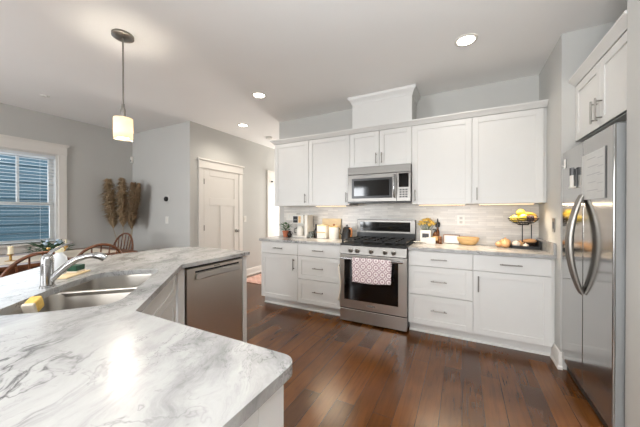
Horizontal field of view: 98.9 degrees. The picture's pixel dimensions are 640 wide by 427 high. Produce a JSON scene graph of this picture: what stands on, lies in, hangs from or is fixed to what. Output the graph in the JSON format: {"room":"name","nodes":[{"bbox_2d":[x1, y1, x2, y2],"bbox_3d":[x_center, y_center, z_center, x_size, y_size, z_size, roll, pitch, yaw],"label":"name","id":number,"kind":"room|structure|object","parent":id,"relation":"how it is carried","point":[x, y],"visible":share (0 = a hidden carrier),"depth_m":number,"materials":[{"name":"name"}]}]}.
{"room":"kitchen","nodes":[
{"label":"kitchen","id":0,"kind":"room"},
{"bbox_2d":[0,103,132,255],"bbox_3d":[-5.037,-0.097,2.322,0.160,2.740,6.670,0,0,27],"label":"wall","id":1,"kind":"structure","parent":0,"point":[94,156],"depth_m":4.46,"materials":[{"name":"beige paint"}]},
{"bbox_2d":[0,134,69,254],"bbox_3d":[-4.294,-0.251,3.677,0.215,1.595,1.402,0,0,27],"label":"window","id":2,"kind":"structure","parent":1,"relation":"in","point":[57,192],"depth_m":4.14,"materials":[{"name":"white paint"}]},
{"bbox_2d":[0,149,54,244],"bbox_3d":[-4.282,-0.224,3.671,0.052,1.276,1.094,0,0,27],"label":"window blind","id":3,"kind":"object","parent":2,"relation":"attached to","point":[1,150],"visible":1,"depth_m":3.88,"materials":[{"name":"white plastic"}]},
{"bbox_2d":[132,121,197,251],"bbox_3d":[-2.754,-0.109,4.803,1.600,2.740,0.140,0,0,27],"label":"wall","id":4,"kind":"structure","parent":0,"point":[165,158],"depth_m":4.64,"materials":[{"name":"beige paint"}]},
{"bbox_2d":[164,195,169,202],"bbox_3d":[-2.598,-0.245,4.625,0.150,0.150,0.030,0,0,27],"label":"thermostat","id":5,"kind":"object","parent":4,"relation":"attached to","point":[166,198],"visible":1,"depth_m":4.61,"materials":[{"name":"black plastic"}]},
{"bbox_2d":[197,123,274,268],"bbox_3d":[-1.141,-0.117,6.320,0.140,2.740,4.040,0,0,27],"label":"wall","id":6,"kind":"structure","parent":0,"point":[212,144],"depth_m":5.55,"materials":[{"name":"beige paint"}]},
{"bbox_2d":[197,157,244,250],"bbox_3d":[-1.733,0.170,4.936,0.088,2.180,1.065,0,0,27],"label":"door","id":7,"kind":"structure","parent":6,"relation":"in","point":[220,184],"depth_m":4.90,"materials":[{"name":"white paint"}]},
{"bbox_2d":[247,265,260,275],"bbox_3d":[-1.354,1.186,5.742,0.022,0.140,0.763,0,0,27],"label":"baseboard","id":8,"kind":"structure","parent":6,"relation":"attached to","point":[257,269],"depth_m":5.69,"materials":[{"name":"white paint"}]},
{"bbox_2d":[266,170,278,236],"bbox_3d":[-0.912,0.147,6.549,0.054,2.210,1.115,0,0,27],"label":"door","id":9,"kind":"structure","parent":6,"relation":"in","point":[272,210],"depth_m":6.21,"materials":[{"name":"white paint"}]},
{"bbox_2d":[0,0,626,148],"bbox_3d":[-0.860,-1.527,2.413,7.760,0.120,10.900,0,0,27],"label":"ceiling","id":10,"kind":"structure","parent":0,"point":[202,62],"depth_m":2.50,"materials":[{"name":"paint"}]},
{"bbox_2d":[111,29,133,140],"bbox_3d":[-1.619,-1.039,2.252,0.156,0.854,0.156,0,0,27],"label":"pendant lamp","id":11,"kind":"object","parent":10,"relation":"hanging from","point":[122,125],"visible":1,"depth_m":2.23,"materials":[{"name":"white glass"}]},
{"bbox_2d":[237,123,247,126],"bbox_3d":[-1.286,-1.473,4.575,0.176,0.008,0.176,0,0,27],"label":"recessed light","id":12,"kind":"object","parent":10,"relation":"in","point":[239,124],"visible":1,"depth_m":4.58,"materials":[{"name":"white ceramic"}]},
{"bbox_2d":[252,92,265,97],"bbox_3d":[-0.758,-1.468,3.402,0.176,0.008,0.176,0,0,27],"label":"recessed light","id":13,"kind":"object","parent":10,"relation":"in","point":[255,94],"visible":1,"depth_m":3.40,"materials":[{"name":"white ceramic"}]},
{"bbox_2d":[454,33,477,46],"bbox_3d":[1.234,-1.462,2.315,0.176,0.008,0.176,0,0,27],"label":"recessed light","id":14,"kind":"object","parent":10,"relation":"in","point":[467,39],"visible":1,"depth_m":2.31,"materials":[{"name":"white ceramic"}]},
{"bbox_2d":[279,75,538,235],"bbox_3d":[0.859,-0.104,3.735,3.355,2.740,0.130,0,0,27],"label":"wall","id":15,"kind":"structure","parent":0,"point":[525,89],"depth_m":3.29,"materials":[{"name":"beige paint"}]},
{"bbox_2d":[275,141,308,205],"bbox_3d":[-0.353,-0.568,4.082,0.588,0.912,0.366,0,0,27],"label":"upper cabinet","id":16,"kind":"object","parent":15,"relation":"attached to","point":[291,159],"visible":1,"depth_m":3.95,"materials":[{"name":"white paint"}]},
{"bbox_2d":[270,99,548,144],"bbox_3d":[0.784,-1.050,3.484,3.256,0.056,0.368,0,0,27],"label":"trim","id":17,"kind":"structure","parent":16,"relation":"attached to","point":[541,103],"depth_m":3.09,"materials":[{"name":"white paint"}]},
{"bbox_2d":[348,84,419,127],"bbox_3d":[0.806,-1.275,3.460,0.825,0.392,0.388,0,0,27],"label":"chase","id":18,"kind":"object","parent":17,"relation":"on","point":[397,104],"visible":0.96,"depth_m":3.31,"materials":[{"name":"white paint"}]},
{"bbox_2d":[309,135,357,205],"bbox_3d":[0.179,-0.566,3.806,0.612,0.912,0.366,0,0,27],"label":"upper cabinet","id":19,"kind":"object","parent":15,"relation":"attached to","point":[329,158],"visible":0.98,"depth_m":3.68,"materials":[{"name":"white paint"}]},
{"bbox_2d":[350,126,411,167],"bbox_3d":[0.792,-0.800,3.486,0.769,0.442,0.366,0,0,27],"label":"upper cabinet","id":20,"kind":"object","parent":15,"relation":"attached to","point":[390,146],"visible":0.69,"depth_m":3.34,"materials":[{"name":"white paint"}]},
{"bbox_2d":[348,163,411,203],"bbox_3d":[0.768,-0.353,3.443,0.767,0.445,0.445,0,0,27],"label":"microwave","id":21,"kind":"object","parent":20,"relation":"attached to","point":[383,183],"visible":1,"depth_m":3.28,"materials":[{"name":"metal"}]},
{"bbox_2d":[284,203,538,244],"bbox_3d":[0.871,0.216,3.651,3.255,0.900,0.009,0,0,27],"label":"backsplash","id":22,"kind":"structure","parent":15,"relation":"attached to","point":[491,224],"depth_m":3.30,"materials":[{"name":"tile"}]},
{"bbox_2d":[286,213,296,219],"bbox_3d":[-0.454,0.048,4.328,0.190,0.120,0.010,0,0,27],"label":"wall outlet","id":23,"kind":"object","parent":22,"relation":"attached to","point":[289,216],"visible":0.76,"depth_m":4.33,"materials":[{"name":"white plastic"}]},
{"bbox_2d":[457,215,464,225],"bbox_3d":[1.661,0.079,3.228,0.080,0.125,0.010,0,0,27],"label":"wall outlet","id":24,"kind":"object","parent":22,"relation":"attached to","point":[460,218],"visible":1,"depth_m":3.23,"materials":[{"name":"white plastic"}]},
{"bbox_2d":[412,118,471,204],"bbox_3d":[1.404,-0.563,3.168,0.611,0.912,0.366,0,0,27],"label":"upper cabinet","id":25,"kind":"object","parent":15,"relation":"attached to","point":[441,151],"visible":1,"depth_m":3.04,"materials":[{"name":"white paint"}]},
{"bbox_2d":[418,204,465,204],"bbox_3d":[1.369,-0.100,3.097,0.490,0.012,0.030,0,0,27],"label":"light","id":26,"kind":"object","parent":25,"relation":"attached to","point":[418,204],"visible":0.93,"depth_m":3.08,"materials":[{"name":"white plastic"}]},
{"bbox_2d":[472,108,546,203],"bbox_3d":[1.953,-0.562,2.883,0.627,0.912,0.366,0,0,27],"label":"upper cabinet","id":27,"kind":"object","parent":15,"relation":"attached to","point":[509,150],"visible":0.99,"depth_m":2.75,"materials":[{"name":"white paint"}]},
{"bbox_2d":[478,203,534,204],"bbox_3d":[1.906,-0.099,2.818,0.480,0.012,0.030,0,0,27],"label":"light","id":28,"kind":"object","parent":27,"relation":"attached to","point":[487,203],"visible":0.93,"depth_m":2.82,"materials":[{"name":"white plastic"}]},
{"bbox_2d":[247,272,603,426],"bbox_3d":[-0.860,1.333,2.427,7.760,0.120,10.900,0,0,27],"label":"floor","id":29,"kind":"structure","parent":0,"point":[345,373],"depth_m":2.13,"materials":[{"name":"brown wood"}]},
{"bbox_2d":[0,251,69,277],"bbox_3d":[-2.455,0.790,2.320,0.480,0.971,0.536,0,0,24],"label":"chair","id":30,"kind":"object","parent":29,"relation":"on","point":[14,264],"visible":0.18,"depth_m":2.12,"materials":[{"name":"brown wood"}]},
{"bbox_2d":[0,246,137,275],"bbox_3d":[-3.356,0.892,3.272,1.070,0.752,1.700,0,0,27],"label":"dining table","id":31,"kind":"object","parent":29,"relation":"on","point":[21,267],"visible":0.18,"depth_m":2.88,"materials":[{"name":"brown wood"}]},
{"bbox_2d":[0,255,41,264],"bbox_3d":[-3.395,0.516,3.099,0.717,0.005,0.432,0,0,27],"label":"table runner","id":32,"kind":"object","parent":31,"relation":"on","point":[35,258],"depth_m":3.06,"materials":[{"name":"beige fabric"}]},
{"bbox_2d":[4,245,15,261],"bbox_3d":[-3.358,0.428,2.973,0.090,0.172,0.090,0,0,27],"label":"pillar candle","id":33,"kind":"object","parent":32,"relation":"on","point":[10,248],"visible":0.98,"depth_m":2.96,"materials":[{"name":"beige wax"}]},
{"bbox_2d":[22,239,75,254],"bbox_3d":[-3.230,0.414,3.277,0.437,0.198,0.457,0,0,2],"label":"centerpiece plant","id":34,"kind":"object","parent":32,"relation":"on","point":[58,242],"visible":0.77,"depth_m":3.23,"materials":[{"name":"green plant"}]},
{"bbox_2d":[63,248,117,256],"bbox_3d":[-3.116,0.513,3.629,0.705,0.005,0.542,0,0,27],"label":"table runner","id":35,"kind":"object","parent":31,"relation":"on","point":[72,253],"depth_m":3.69,"materials":[{"name":"beige fabric"}]},
{"bbox_2d":[77,243,121,255],"bbox_3d":[-2.420,0.787,2.886,0.480,0.971,0.536,0,0,27],"label":"chair","id":36,"kind":"object","parent":29,"relation":"on","point":[100,244],"visible":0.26,"depth_m":2.78,"materials":[{"name":"brown wood"}]},
{"bbox_2d":[113,233,133,249],"bbox_3d":[-3.097,0.782,4.043,0.536,0.971,0.480,0,0,23],"label":"chair","id":37,"kind":"object","parent":29,"relation":"on","point":[122,234],"visible":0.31,"depth_m":4.22,"materials":[{"name":"brown wood"}]},
{"bbox_2d":[142,275,175,321],"bbox_3d":[-0.891,0.836,1.468,0.140,0.884,0.895,0,0,-18],"label":"base cabinet","id":38,"kind":"object","parent":29,"relation":"on","point":[163,306],"visible":0.22,"depth_m":1.62,"materials":[{"name":"white paint"}]},
{"bbox_2d":[175,268,184,324],"bbox_3d":[-1.175,0.833,2.067,0.396,0.884,0.051,0,0,27],"label":"end panel","id":39,"kind":"object","parent":29,"relation":"on","point":[180,276],"visible":0.02,"depth_m":1.97,"materials":[{"name":"white paint"}]},
{"bbox_2d":[185,257,241,340],"bbox_3d":[-1.092,0.838,2.393,0.602,0.870,0.580,0,0,27],"label":"dishwasher","id":40,"kind":"object","parent":29,"relation":"on","point":[213,291],"visible":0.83,"depth_m":2.24,"materials":[{"name":"silver metal"}]},
{"bbox_2d":[240,256,246,342],"bbox_3d":[-0.973,0.829,2.691,0.618,0.884,0.051,0,0,27],"label":"end panel","id":41,"kind":"object","parent":29,"relation":"on","point":[244,258],"visible":0.04,"depth_m":2.54,"materials":[{"name":"white paint"}]},
{"bbox_2d":[247,274,260,283],"bbox_3d":[-0.912,1.252,5.458,0.750,0.010,1.170,0,0,27],"label":"rug","id":42,"kind":"object","parent":29,"relation":"on","point":[256,279],"visible":0.09,"depth_m":5.18,"materials":[{"name":"pink fabric"}]},
{"bbox_2d":[240,385,283,426],"bbox_3d":[-0.517,0.840,0.564,0.666,0.884,0.695,0,0,27],"label":"base cabinet","id":43,"kind":"object","parent":29,"relation":"on","point":[271,413],"visible":0.02,"depth_m":0.62,"materials":[{"name":"white paint"}]},
{"bbox_2d":[0,247,291,426],"bbox_3d":[-1.040,0.378,1.447,1.399,0.030,3.016,0,0,-17],"label":"countertop","id":44,"kind":"structure","parent":43,"relation":"on","point":[115,364],"depth_m":0.68,"materials":[{"name":"stone"}]},
{"bbox_2d":[53,246,67,274],"bbox_3d":[-1.538,0.277,1.616,0.074,0.169,0.074,0,0,27],"label":"soap bottle","id":45,"kind":"object","parent":44,"relation":"on","point":[60,258],"visible":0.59,"depth_m":1.60,"materials":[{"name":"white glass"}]},
{"bbox_2d":[38,242,107,288],"bbox_3d":[-1.254,0.256,1.422,0.282,0.212,0.129,0,0,-21],"label":"kitchen faucet","id":46,"kind":"object","parent":44,"relation":"on","point":[48,276],"visible":1,"depth_m":1.35,"materials":[{"name":"silver metal"}]},
{"bbox_2d":[57,270,90,278],"bbox_3d":[-1.454,0.356,1.606,0.076,0.010,0.210,0,0,-11],"label":"soap tray","id":47,"kind":"object","parent":44,"relation":"on","point":[67,275],"visible":0.56,"depth_m":1.58,"materials":[{"name":"brown wood"}]},
{"bbox_2d":[66,264,84,272],"bbox_3d":[-1.466,0.330,1.646,0.056,0.042,0.078,0,0,-11],"label":"scrubber","id":48,"kind":"object","parent":47,"relation":"on","point":[75,268],"visible":0.92,"depth_m":1.62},
{"bbox_2d":[6,274,153,314],"bbox_3d":[-1.121,0.502,1.383,0.441,0.216,0.793,0,0,-18],"label":"sink","id":49,"kind":"object","parent":44,"relation":"in","point":[105,290],"visible":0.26,"depth_m":1.42,"materials":[{"name":"metal"}]},
{"bbox_2d":[21,296,43,313],"bbox_3d":[-1.187,0.383,1.134,0.042,0.070,0.075,0,0,-18],"label":"sponge","id":50,"kind":"object","parent":49,"relation":"on","point":[34,304],"visible":0.78,"depth_m":1.12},
{"bbox_2d":[261,241,300,308],"bbox_3d":[-0.428,0.823,3.968,0.605,0.884,0.647,0,0,27],"label":"base cabinet","id":51,"kind":"object","parent":29,"relation":"on","point":[279,260],"visible":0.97,"depth_m":3.72,"materials":[{"name":"white paint"}]},
{"bbox_2d":[259,235,346,245],"bbox_3d":[-0.164,0.366,3.832,1.253,0.030,0.625,0,0,27],"label":"countertop","id":52,"kind":"structure","parent":51,"relation":"on","point":[327,241],"depth_m":3.65,"materials":[{"name":"stone"}]},
{"bbox_2d":[280,222,291,236],"bbox_3d":[-0.507,0.238,4.106,0.203,0.221,0.206,0,0,27],"label":"potted plant","id":53,"kind":"object","parent":52,"relation":"on","point":[285,232],"visible":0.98,"depth_m":4.07,"materials":[{"name":"green plant"}]},
{"bbox_2d":[293,215,312,237],"bbox_3d":[-0.253,0.186,4.075,0.240,0.325,0.205,0,0,27],"label":"coffee maker","id":54,"kind":"object","parent":52,"relation":"on","point":[304,223],"visible":0.91,"depth_m":4.01,"materials":[{"name":"white plastic"}]},
{"bbox_2d":[314,224,316,237],"bbox_3d":[-0.057,0.251,3.943,0.056,0.197,0.056,0,0,27],"label":"oil bottle","id":55,"kind":"object","parent":52,"relation":"on","point":[315,230],"visible":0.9,"depth_m":3.92,"materials":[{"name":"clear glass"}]},
{"bbox_2d":[317,225,328,238],"bbox_3d":[0.044,0.255,3.889,0.136,0.189,0.138,0,0,27],"label":"canister","id":56,"kind":"object","parent":52,"relation":"on","point":[322,230],"visible":0.91,"depth_m":3.83,"materials":[{"name":"white ceramic"}]},
{"bbox_2d":[322,218,340,237],"bbox_3d":[0.166,0.211,3.982,0.300,0.276,0.042,0,0,27],"label":"cutting board","id":57,"kind":"object","parent":52,"relation":"on","point":[330,222],"visible":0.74,"depth_m":3.97,"materials":[{"name":"brown wood"}]},
{"bbox_2d":[329,224,338,238],"bbox_3d":[0.194,0.247,3.818,0.140,0.206,0.139,0,0,27],"label":"canister","id":58,"kind":"object","parent":52,"relation":"on","point":[333,230],"visible":0.99,"depth_m":3.76,"materials":[{"name":"white ceramic"}]},
{"bbox_2d":[339,225,352,239],"bbox_3d":[0.347,0.251,3.714,0.201,0.200,0.166,0,0,11],"label":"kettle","id":59,"kind":"object","parent":52,"relation":"on","point":[347,232],"visible":0.87,"depth_m":3.66,"materials":[{"name":"black metal"}]},
{"bbox_2d":[298,243,340,315],"bbox_3d":[0.115,0.824,3.686,0.619,0.884,0.647,0,0,27],"label":"base cabinet","id":60,"kind":"object","parent":29,"relation":"on","point":[318,276],"visible":0.71,"depth_m":3.44,"materials":[{"name":"white paint"}]},
{"bbox_2d":[340,219,415,331],"bbox_3d":[0.710,0.676,3.317,0.762,1.185,0.726,0,0,27],"label":"gas range","id":61,"kind":"object","parent":29,"relation":"on","point":[386,306],"visible":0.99,"depth_m":3.09,"materials":[{"name":"silver metal"}]},
{"bbox_2d":[338,264,340,299],"bbox_3d":[0.228,0.821,3.234,0.038,0.437,0.116,0,0,3],"label":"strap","id":62,"kind":"object","parent":61,"relation":"hanging from","point":[339,264],"visible":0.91,"depth_m":3.19,"materials":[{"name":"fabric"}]},
{"bbox_2d":[352,257,391,284],"bbox_3d":[0.558,0.631,2.990,0.440,0.274,0.052,0,0,27],"label":"dish towel","id":63,"kind":"object","parent":61,"relation":"hanging from","point":[364,270],"visible":1,"depth_m":2.97,"materials":[{"name":"fabric"}]},
{"bbox_2d":[340,241,414,248],"bbox_3d":[0.714,0.349,3.324,0.762,0.045,0.596,0,0,27],"label":"cooktop","id":64,"kind":"object","parent":61,"relation":"in","point":[349,244],"depth_m":3.09,"materials":[{"name":"metal"}]},
{"bbox_2d":[408,250,472,341],"bbox_3d":[1.344,0.828,3.046,0.605,0.884,0.647,0,0,27],"label":"base cabinet","id":65,"kind":"object","parent":29,"relation":"on","point":[440,284],"visible":1,"depth_m":2.79,"materials":[{"name":"white paint"}]},
{"bbox_2d":[472,254,554,355],"bbox_3d":[1.889,0.829,2.762,0.623,0.884,0.647,0,0,27],"label":"base cabinet","id":66,"kind":"object","parent":29,"relation":"on","point":[514,296],"visible":0.99,"depth_m":2.51,"materials":[{"name":"white paint"}]},
{"bbox_2d":[408,238,555,258],"bbox_3d":[1.621,0.320,2.902,1.229,0.130,0.625,0,0,27],"label":"countertop","id":67,"kind":"structure","parent":66,"relation":"on","point":[548,249],"depth_m":2.68,"materials":[{"name":"stone"}]},
{"bbox_2d":[420,229,431,242],"bbox_3d":[1.283,0.275,3.323,0.124,0.155,0.112,0,0,27],"label":"flower vase","id":68,"kind":"object","parent":67,"relation":"on","point":[423,233],"visible":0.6,"depth_m":3.28,"materials":[{"name":"white ceramic"}]},
{"bbox_2d":[426,237,435,243],"bbox_3d":[1.290,0.316,3.186,0.100,0.075,0.040,0,0,27],"label":"box","id":69,"kind":"object","parent":67,"relation":"on","point":[429,240],"visible":0.98,"depth_m":3.17,"materials":[{"name":"ceramic"}]},
{"bbox_2d":[433,229,437,242],"bbox_3d":[1.377,0.268,3.264,0.064,0.170,0.063,0,0,27],"label":"soap dispenser","id":70,"kind":"object","parent":67,"relation":"on","point":[435,234],"visible":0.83,"depth_m":3.24,"materials":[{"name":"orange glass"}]},
{"bbox_2d":[435,219,439,235],"bbox_3d":[1.427,0.207,3.325,0.052,0.291,0.052,0,0,27],"label":"oil bottle","id":71,"kind":"object","parent":67,"relation":"on","point":[437,224],"visible":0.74,"depth_m":3.31,"materials":[{"name":"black glass"}]},
{"bbox_2d":[438,236,441,243],"bbox_3d":[1.396,0.310,3.187,0.042,0.087,0.042,0,0,27],"label":"spice jar","id":72,"kind":"object","parent":67,"relation":"on","point":[439,237],"visible":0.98,"depth_m":3.17,"materials":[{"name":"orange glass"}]},
{"bbox_2d":[443,234,459,243],"bbox_3d":[1.559,0.300,3.246,0.176,0.104,0.034,0,0,27],"label":"framed board","id":73,"kind":"object","parent":67,"relation":"on","point":[447,238],"visible":0.95,"depth_m":3.25,"materials":[{"name":"white wood"}]},
{"bbox_2d":[457,236,478,244],"bbox_3d":[1.674,0.310,3.099,0.226,0.087,0.170,0,0,27],"label":"wooden bowl","id":74,"kind":"object","parent":67,"relation":"on","point":[464,240],"visible":1,"depth_m":3.04,"materials":[{"name":"brown wood"}]},
{"bbox_2d":[501,240,509,247],"bbox_3d":[1.922,0.314,2.840,0.086,0.083,0.086,0,0,27],"label":"onion","id":75,"kind":"object","parent":67,"relation":"on","point":[505,244],"visible":1,"depth_m":2.81,"materials":[{"name":"orange food"}]},
{"bbox_2d":[500,237,510,244],"bbox_3d":[1.975,0.302,2.919,0.110,0.106,0.110,0,0,27],"label":"onion","id":76,"kind":"object","parent":67,"relation":"on","point":[504,239],"visible":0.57,"depth_m":2.89,"materials":[{"name":"orange food"}]},
{"bbox_2d":[508,218,540,249],"bbox_3d":[2.076,0.201,2.799,0.263,0.308,0.225,0,0,27],"label":"fruit stand","id":77,"kind":"object","parent":67,"relation":"on","point":[538,243],"visible":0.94,"depth_m":2.75,"materials":[{"name":"metal"}]},
{"bbox_2d":[510,215,518,221],"bbox_3d":[1.999,0.051,2.810,0.080,0.074,0.076,0,0,-27],"label":"lemon","id":78,"kind":"object","parent":77,"relation":"in","point":[512,216],"visible":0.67,"depth_m":2.79,"materials":[{"name":"yellow food"}]},
{"bbox_2d":[512,240,519,245],"bbox_3d":[2.017,0.307,2.816,0.072,0.078,0.072,0,0,27],"label":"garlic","id":79,"kind":"object","parent":77,"relation":"on","point":[515,243],"visible":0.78,"depth_m":2.79,"materials":[{"name":"white food"}]},
{"bbox_2d":[519,214,526,219],"bbox_3d":[2.036,0.042,2.744,0.074,0.074,0.083,0,0,27],"label":"lemon","id":80,"kind":"object","parent":77,"relation":"in","point":[521,215],"visible":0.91,"depth_m":2.72,"materials":[{"name":"yellow food"}]},
{"bbox_2d":[508,218,539,224],"bbox_3d":[2.076,0.082,2.798,0.263,0.070,0.225,0,0,27],"label":"basket","id":81,"kind":"object","parent":77,"relation":"on","point":[511,220],"depth_m":2.76,"materials":[{"name":"metal"}]},
{"bbox_2d":[509,244,540,249],"bbox_3d":[2.085,0.340,2.795,0.240,0.030,0.150,0,0,27],"label":"tray","id":82,"kind":"object","parent":77,"relation":"on","point":[538,246],"depth_m":2.73,"materials":[{"name":"metal"}]},
{"bbox_2d":[526,215,534,221],"bbox_3d":[2.079,0.050,2.710,0.072,0.068,0.064,0,0,19],"label":"grape bunch","id":83,"kind":"object","parent":77,"relation":"in","point":[529,216],"visible":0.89,"depth_m":2.70,"materials":[{"name":"purple food"}]},
{"bbox_3d":[2.125,0.323,2.776,0.104,0.046,0.094,0,0,27],"label":"bowl","id":84,"kind":"object","parent":77,"relation":"on","visible":0},
{"bbox_2d":[523,239,536,242],"bbox_3d":[2.127,0.278,2.778,0.120,0.044,0.080,0,0,27],"label":"bread roll","id":85,"kind":"object","parent":84,"relation":"on","point":[524,240],"visible":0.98,"depth_m":2.75,"materials":[{"name":"brown food"}]},
{"bbox_3d":[2.147,0.052,2.744,0.060,0.060,0.060,0,0,27],"label":"peach","id":86,"kind":"object","parent":77,"relation":"in","visible":0},
{"bbox_2d":[525,212,537,216],"bbox_3d":[2.114,0.009,2.770,0.144,0.048,0.033,0,0,27],"label":"banana","id":87,"kind":"object","parent":86,"relation":"on","point":[526,213],"visible":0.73,"depth_m":2.76,"materials":[{"name":"yellow food"}]},
{"bbox_2d":[516,209,524,215],"bbox_3d":[2.054,-0.012,2.803,0.082,0.074,0.075,0,0,27],"label":"lemon","id":88,"kind":"object","parent":87,"relation":"on","point":[519,212],"visible":0.84,"depth_m":2.78,"materials":[{"name":"yellow food"}]},
{"bbox_2d":[562,121,626,426],"bbox_3d":[2.091,0.390,1.690,0.888,1.774,0.845,0,0,27],"label":"refrigerator","id":89,"kind":"object","parent":29,"relation":"on","point":[594,230],"visible":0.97,"depth_m":1.63,"materials":[{"name":"grey metal"}]},
{"bbox_2d":[568,168,576,187],"bbox_3d":[1.826,-0.253,1.980,0.028,0.135,0.070,0,0,27],"label":"holder","id":90,"kind":"object","parent":89,"relation":"attached to","point":[575,175],"visible":0.78,"depth_m":1.95,"materials":[{"name":"grey plastic"}]},
{"bbox_2d":[571,167,574,185],"bbox_3d":[1.816,-0.263,1.970,0.021,0.134,0.020,0,0,27],"label":"marker","id":91,"kind":"object","parent":90,"relation":"in","point":[572,168],"visible":0.97,"depth_m":1.96,"materials":[{"name":"white plastic"}]},
{"bbox_2d":[582,145,605,199],"bbox_3d":[1.695,-0.237,1.702,0.004,0.297,0.344,0,0,27],"label":"planner","id":92,"kind":"object","parent":89,"relation":"attached to","point":[593,163],"visible":0.98,"depth_m":1.68,"materials":[{"name":"paper"}]},
{"bbox_3d":[-3.341,0.951,4.697,0.300,0.620,0.300,0,0,27],"label":"floor vase","id":93,"kind":"object","parent":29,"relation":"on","visible":0},
{"bbox_2d":[97,178,119,248],"bbox_3d":[-3.534,0.126,4.636,0.449,1.433,0.439,0,0,27],"label":"stem","id":94,"kind":"object","parent":93,"relation":"in","point":[109,201],"visible":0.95,"depth_m":4.59,"materials":[{"name":"brown plant"}]},
{"bbox_2d":[113,177,129,240],"bbox_3d":[-3.344,0.115,4.639,0.385,1.454,0.370,0,0,27],"label":"stem","id":95,"kind":"object","parent":93,"relation":"in","point":[122,193],"visible":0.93,"depth_m":4.60,"materials":[{"name":"brown plant"}]},
{"bbox_2d":[122,182,141,247],"bbox_3d":[-3.185,0.154,4.653,0.358,1.378,0.348,0,0,27],"label":"stem","id":96,"kind":"object","parent":93,"relation":"in","point":[131,214],"visible":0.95,"depth_m":4.60,"materials":[{"name":"brown plant"}]},
{"bbox_2d":[131,183,142,235],"bbox_3d":[-3.158,0.161,4.685,0.285,1.363,0.179,0,0,27],"label":"stem","id":97,"kind":"object","parent":93,"relation":"in","point":[138,186],"visible":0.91,"depth_m":4.64,"materials":[{"name":"brown plant"}]},
{"bbox_2d":[539,21,615,369],"bbox_3d":[2.634,-0.097,2.391,1.035,2.740,0.875,0,0,27],"label":"wall","id":98,"kind":"structure","parent":0,"point":[571,50],"depth_m":2.28,"materials":[{"name":"beige paint"}]},
{"bbox_2d":[552,218,554,231],"bbox_3d":[2.056,0.103,2.414,0.010,0.120,0.075,0,0,27],"label":"light switch","id":99,"kind":"object","parent":98,"relation":"attached to","point":[553,219],"visible":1,"depth_m":2.40,"materials":[{"name":"white plastic"}]},
{"bbox_2d":[550,343,562,369],"bbox_3d":[2.009,1.203,2.330,0.032,0.140,0.222,0,0,27],"label":"baseboard","id":100,"kind":"structure","parent":98,"relation":"attached to","point":[556,355],"depth_m":2.29,"materials":[{"name":"white paint"}]},
{"bbox_2d":[625,0,639,426],"bbox_3d":[0.749,-0.079,-1.282,0.988,2.740,5.618,0,0,27],"label":"wall","id":101,"kind":"structure","parent":0,"point":[632,319],"depth_m":1.38,"materials":[{"name":"beige paint"}]},
{"label":"outside","id":102,"kind":"structure","parent":0,"visible":0},
{"bbox_3d":[-6.320,1.940,3.862,3.230,0.150,13.000,0,0,27],"label":"ground","id":103,"kind":"structure","parent":102,"visible":0},
{"bbox_2d":[0,154,48,240],"bbox_3d":[-6.715,-0.609,3.773,0.200,4.950,11.500,0,0,27],"label":"house","id":104,"kind":"structure","parent":103,"relation":"on","point":[40,219],"depth_m":5.36,"materials":[{"name":"blue"}]},
{"bbox_3d":[2.621,-0.092,1.408,0.150,2.740,0.882,0,0,27],"label":"wall","id":105,"kind":"structure","parent":0,"visible":0},
{"bbox_2d":[575,31,626,141],"bbox_3d":[2.173,-0.790,1.638,0.820,0.443,0.879,0,0,27],"label":"upper cabinet","id":106,"kind":"object","parent":105,"relation":"attached to","point":[601,96],"visible":0.8,"depth_m":1.76,"materials":[{"name":"white paint"}]},
{"bbox_2d":[568,10,626,86],"bbox_3d":[2.171,-1.040,1.638,0.825,0.056,0.877,0,0,27],"label":"trim","id":107,"kind":"structure","parent":106,"relation":"on","point":[619,28],"depth_m":1.72,"materials":[{"name":"white paint"}]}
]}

